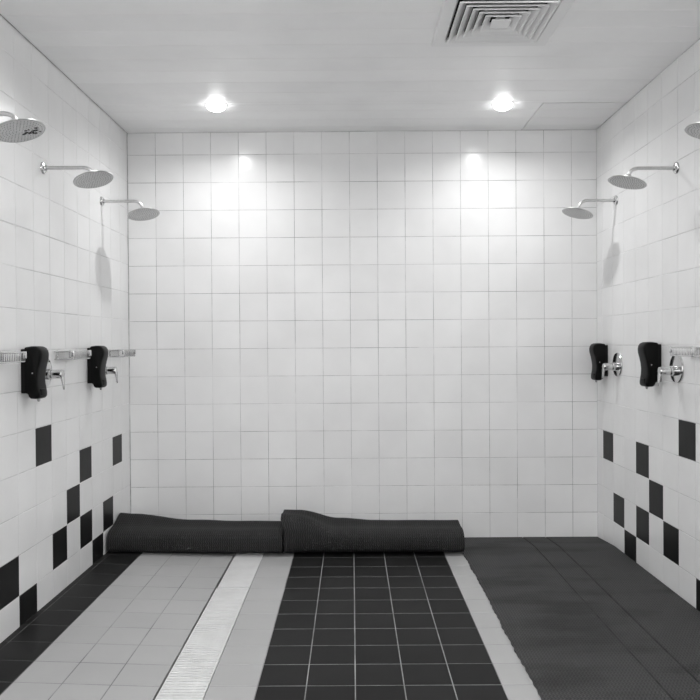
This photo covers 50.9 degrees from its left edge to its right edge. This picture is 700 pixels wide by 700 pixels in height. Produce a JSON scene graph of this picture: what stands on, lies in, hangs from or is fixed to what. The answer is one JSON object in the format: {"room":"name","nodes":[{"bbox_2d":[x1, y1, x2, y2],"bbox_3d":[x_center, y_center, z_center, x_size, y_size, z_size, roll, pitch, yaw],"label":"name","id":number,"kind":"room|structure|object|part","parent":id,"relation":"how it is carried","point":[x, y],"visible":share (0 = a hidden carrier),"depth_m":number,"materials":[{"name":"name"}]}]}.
{"room":"communal shower room","nodes":[
{"label":"communal shower room","id":0,"kind":"room"},
{"bbox_2d":[0,14,129,642],"bbox_3d":[-1.640,-0.100,1.161,0.061,3.094,8.435,0,1,0],"label":"wall","id":1,"kind":"structure","parent":0,"point":[65,455],"depth_m":4.01,"materials":[{"name":"white tile"}]},
{"bbox_2d":[0,351,26,363],"bbox_3d":[-1.548,0.033,3.262,0.112,0.052,0.272,0,1,0],"label":"wire shelf","id":2,"kind":"object","parent":1,"relation":"attached to","point":[23,352],"visible":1,"depth_m":3.28,"materials":[{"name":"silver metal"}]},
{"bbox_2d":[0,111,45,142],"bbox_3d":[-1.420,-0.913,2.951,0.381,0.133,0.204,0,1,0],"label":"shower","id":3,"kind":"object","parent":1,"relation":"attached to","point":[16,130],"visible":1,"depth_m":2.94,"materials":[{"name":"silver metal"}]},
{"bbox_3d":[-1.469,-0.935,2.952,0.277,0.044,0.023,0,1,0],"label":"arm","id":4,"kind":"part","parent":3,"relation":"part of","materials":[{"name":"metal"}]},
{"bbox_2d":[21,346,48,401],"bbox_3d":[-1.551,0.117,3.627,0.102,0.274,0.113,0,1,0],"label":"soap dispenser","id":5,"kind":"object","parent":1,"relation":"attached to","point":[33,370],"visible":1,"depth_m":3.58,"materials":[{"name":"black plastic"}]},
{"bbox_3d":[-1.589,0.103,3.627,0.026,0.217,0.100,0,1,0],"label":"plate","id":6,"kind":"part","parent":5,"relation":"part of","materials":[{"name":"black plastic"}]},
{"bbox_2d":[45,360,64,389],"bbox_3d":[-1.548,0.121,3.851,0.108,0.175,0.160,0,1,0],"label":"shower mixer","id":7,"kind":"object","parent":1,"relation":"attached to","point":[50,374],"visible":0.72,"depth_m":3.84,"materials":[{"name":"silver metal"}]},
{"bbox_3d":[-1.510,0.159,3.851,0.034,0.099,0.030,0,1,0],"label":"lever","id":8,"kind":"part","parent":7,"relation":"part of","materials":[{"name":"silver metal"}]},
{"bbox_2d":[54,350,90,359],"bbox_3d":[-1.546,0.027,4.104,0.112,0.052,0.272,0,1,0],"label":"wire shelf","id":9,"kind":"object","parent":1,"relation":"attached to","point":[72,353],"visible":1,"depth_m":4.08,"materials":[{"name":"silver metal"}]},
{"bbox_2d":[40,162,112,188],"bbox_3d":[-1.427,-0.923,3.852,0.364,0.128,0.203,0,1,0],"label":"shower","id":10,"kind":"object","parent":1,"relation":"attached to","point":[96,178],"visible":1,"depth_m":3.84,"materials":[{"name":"silver metal"}]},
{"bbox_3d":[-1.475,-0.945,3.854,0.259,0.039,0.026,0,1,0],"label":"arm","id":11,"kind":"part","parent":10,"relation":"part of","materials":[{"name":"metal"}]},
{"bbox_2d":[87,346,108,389],"bbox_3d":[-1.549,0.109,4.525,0.102,0.274,0.113,0,1,0],"label":"soap dispenser","id":12,"kind":"object","parent":1,"relation":"attached to","point":[96,365],"visible":1,"depth_m":4.47,"materials":[{"name":"black plastic"}]},
{"bbox_3d":[-1.587,0.095,4.525,0.026,0.217,0.100,0,1,0],"label":"plate","id":13,"kind":"part","parent":12,"relation":"part of","materials":[{"name":"black plastic"}]},
{"bbox_2d":[105,366,117,382],"bbox_3d":[-1.545,0.126,4.725,0.108,0.175,0.160,0,1,0],"label":"shower mixer","id":14,"kind":"object","parent":1,"relation":"attached to","point":[109,370],"visible":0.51,"depth_m":4.71,"materials":[{"name":"silver metal"}]},
{"bbox_2d":[108,349,135,356],"bbox_3d":[-1.544,0.021,4.979,0.112,0.052,0.272,0,1,0],"label":"wire shelf","id":15,"kind":"object","parent":1,"relation":"attached to","point":[109,350],"visible":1,"depth_m":4.93,"materials":[{"name":"silver metal"}]},
{"bbox_2d":[100,196,159,220],"bbox_3d":[-1.420,-0.920,4.753,0.373,0.147,0.202,0,1,0],"label":"shower","id":16,"kind":"object","parent":1,"relation":"attached to","point":[140,214],"visible":1,"depth_m":4.74,"materials":[{"name":"silver metal"}]},
{"bbox_3d":[-1.468,-0.942,4.756,0.270,0.059,0.027,0,1,0],"label":"arm","id":17,"kind":"part","parent":16,"relation":"part of","materials":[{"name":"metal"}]},
{"bbox_2d":[0,552,540,699],"bbox_3d":[0.092,1.459,1.171,3.485,0.231,8.415,0,1,0],"label":"floor","id":18,"kind":"structure","parent":0,"point":[338,625],"depth_m":3.52,"materials":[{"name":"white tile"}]},
{"bbox_2d":[107,513,283,552],"bbox_3d":[-1.010,1.231,4.958,1.138,0.228,0.381,0,1,0],"label":"rubber mat","id":19,"kind":"object","parent":18,"relation":"on","point":[132,533],"visible":0.98,"depth_m":4.79,"materials":[{"name":"black rubber"}]},
{"bbox_2d":[155,588,248,699],"bbox_3d":[-0.669,1.400,2.896,0.186,0.072,2.564,0,1,0],"label":"drain grating","id":20,"kind":"object","parent":18,"relation":"on","point":[190,677],"visible":0.98,"depth_m":3.36,"materials":[{"name":"white plastic"}]},
{"bbox_3d":[-0.760,1.381,2.896,0.004,0.030,2.564,0,1,0],"label":"rail","id":21,"kind":"part","parent":20,"relation":"part of","materials":[{"name":"white plastic"}]},
{"bbox_3d":[-0.578,1.379,2.896,0.004,0.030,2.564,0,1,0],"label":"rail","id":22,"kind":"part","parent":20,"relation":"part of","materials":[{"name":"white plastic"}]},
{"bbox_2d":[217,553,263,588],"bbox_3d":[-0.662,1.385,4.553,0.183,0.072,0.724,0,1,0],"label":"drain grating","id":23,"kind":"object","parent":18,"relation":"on","point":[241,572],"visible":0.78,"depth_m":4.48,"materials":[{"name":"white plastic"}]},
{"bbox_3d":[-0.573,1.364,4.552,0.004,0.030,0.724,0,1,0],"label":"rail","id":24,"kind":"part","parent":23,"relation":"part of","materials":[{"name":"plastic"}]},
{"bbox_2d":[281,509,464,552],"bbox_3d":[0.145,1.207,4.956,1.195,0.260,0.385,0,1,0],"label":"rubber mat","id":25,"kind":"object","parent":18,"relation":"on","point":[305,531],"visible":1,"depth_m":4.78,"materials":[{"name":"black rubber"}]},
{"bbox_2d":[463,537,699,699],"bbox_3d":[1.256,1.367,2.161,1.046,0.037,6.303,0,1,0],"label":"rubber mat","id":26,"kind":"object","parent":18,"relation":"on","point":[584,620],"visible":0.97,"depth_m":3.66,"materials":[{"name":"black rubber"}]},
{"bbox_2d":[0,0,699,132],"bbox_3d":[0.071,-1.588,1.143,3.485,0.100,8.415,0,1,0],"label":"ceiling","id":27,"kind":"structure","parent":0,"point":[153,66],"depth_m":3.98,"materials":[{"name":"white paint"}]},
{"bbox_2d":[205,102,226,111],"bbox_3d":[-0.855,-1.544,4.696,0.142,0.040,0.142,0,1,0],"label":"recessed light","id":28,"kind":"object","parent":27,"relation":"in","point":[212,106],"visible":1,"depth_m":4.66,"materials":[{"name":"white"}]},
{"bbox_2d":[492,101,513,110],"bbox_3d":[0.981,-1.556,4.715,0.142,0.040,0.142,0,1,0],"label":"recessed light","id":29,"kind":"object","parent":27,"relation":"in","point":[500,105],"visible":1,"depth_m":4.68,"materials":[{"name":"white"}]},
{"bbox_2d":[432,0,574,46],"bbox_3d":[0.705,-1.547,3.454,0.580,0.034,0.580,0,1,0],"label":"ceiling vent","id":30,"kind":"object","parent":27,"relation":"in","point":[460,22],"visible":1,"depth_m":3.46,"materials":[{"name":"white metal"}]},
{"bbox_3d":[0.705,-1.546,3.454,0.090,0.032,0.090,0,1,0],"label":"plate","id":31,"kind":"part","parent":30,"relation":"part of","materials":[{"name":"white metal"}]},
{"bbox_2d":[522,102,625,129],"bbox_3d":[1.502,-1.589,4.995,0.532,0.020,0.589,0,1,0],"label":"ceiling hatch","id":32,"kind":"object","parent":27,"relation":"attached to","point":[570,115],"visible":0.86,"depth_m":4.96,"materials":[{"name":"white"}]},
{"bbox_2d":[127,129,597,536],"bbox_3d":[0.092,-0.149,5.343,3.505,3.094,0.062,0,1,0],"label":"wall","id":33,"kind":"structure","parent":0,"point":[369,325],"depth_m":5.31,"materials":[{"name":"white tile"}]},
{"bbox_2d":[596,39,699,610],"bbox_3d":[1.803,-0.123,1.152,0.061,3.094,8.435,0,1,0],"label":"wall","id":34,"kind":"structure","parent":0,"point":[648,243],"depth_m":4.32,"materials":[{"name":"white tile"}]},
{"bbox_2d":[562,196,617,218],"bbox_3d":[1.597,-0.954,4.903,0.359,0.147,0.204,0,1,0],"label":"shower","id":35,"kind":"object","parent":34,"relation":"attached to","point":[578,212],"visible":1,"depth_m":4.89,"materials":[{"name":"silver metal"}]},
{"bbox_3d":[1.645,-0.977,4.904,0.255,0.057,0.024,0,1,0],"label":"arm","id":36,"kind":"part","parent":35,"relation":"part of","materials":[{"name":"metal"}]},
{"bbox_2d":[589,343,607,381],"bbox_3d":[1.733,0.088,5.132,0.102,0.274,0.113,0,1,0],"label":"soap dispenser","id":37,"kind":"object","parent":34,"relation":"attached to","point":[598,352],"visible":0.98,"depth_m":5.08,"materials":[{"name":"black plastic"}]},
{"bbox_3d":[1.771,0.074,5.132,0.026,0.217,0.100,0,1,0],"label":"plate","id":38,"kind":"part","parent":37,"relation":"part of","materials":[{"name":"black plastic"}]},
{"bbox_2d":[602,353,622,378],"bbox_3d":[1.730,0.105,4.892,0.108,0.175,0.160,0,1,0],"label":"shower mixer","id":39,"kind":"object","parent":34,"relation":"attached to","point":[616,366],"visible":1,"depth_m":4.87,"materials":[{"name":"silver metal"}]},
{"bbox_2d":[608,162,678,189],"bbox_3d":[1.590,-0.950,3.993,0.369,0.137,0.204,0,1,0],"label":"shower","id":40,"kind":"object","parent":34,"relation":"attached to","point":[627,181],"visible":1,"depth_m":3.98,"materials":[{"name":"silver metal"}]},
{"bbox_3d":[1.638,-0.972,3.993,0.265,0.050,0.021,0,1,0],"label":"arm","id":41,"kind":"part","parent":40,"relation":"part of","materials":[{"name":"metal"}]},
{"bbox_2d":[638,342,660,388],"bbox_3d":[1.731,0.089,4.255,0.102,0.274,0.113,0,1,0],"label":"soap dispenser","id":42,"kind":"object","parent":34,"relation":"attached to","point":[649,353],"visible":0.98,"depth_m":4.20,"materials":[{"name":"black plastic"}]},
{"bbox_3d":[1.769,0.075,4.255,0.026,0.217,0.100,0,1,0],"label":"plate","id":43,"kind":"part","parent":42,"relation":"part of","materials":[{"name":"black plastic"}]},
{"bbox_2d":[657,354,683,385],"bbox_3d":[1.727,0.108,4.002,0.108,0.175,0.160,0,1,0],"label":"shower mixer","id":44,"kind":"object","parent":34,"relation":"attached to","point":[675,370],"visible":1,"depth_m":3.98,"materials":[{"name":"silver metal"}]},
{"bbox_3d":[1.690,0.147,4.002,0.034,0.099,0.030,0,1,0],"label":"lever","id":45,"kind":"part","parent":44,"relation":"part of","materials":[{"name":"silver metal"}]},
{"bbox_2d":[669,346,699,356],"bbox_3d":[1.724,0.007,3.716,0.112,0.052,0.272,0,1,0],"label":"wire shelf","id":46,"kind":"object","parent":34,"relation":"attached to","point":[693,349],"visible":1,"depth_m":3.73,"materials":[{"name":"silver metal"}]},
{"bbox_2d":[684,122,699,138],"bbox_3d":[1.593,-0.951,3.088,0.358,0.118,0.204,0,1,0],"label":"shower","id":47,"kind":"object","parent":34,"relation":"attached to","point":[693,129],"visible":1,"depth_m":3.11,"materials":[{"name":"silver metal"}]}
]}

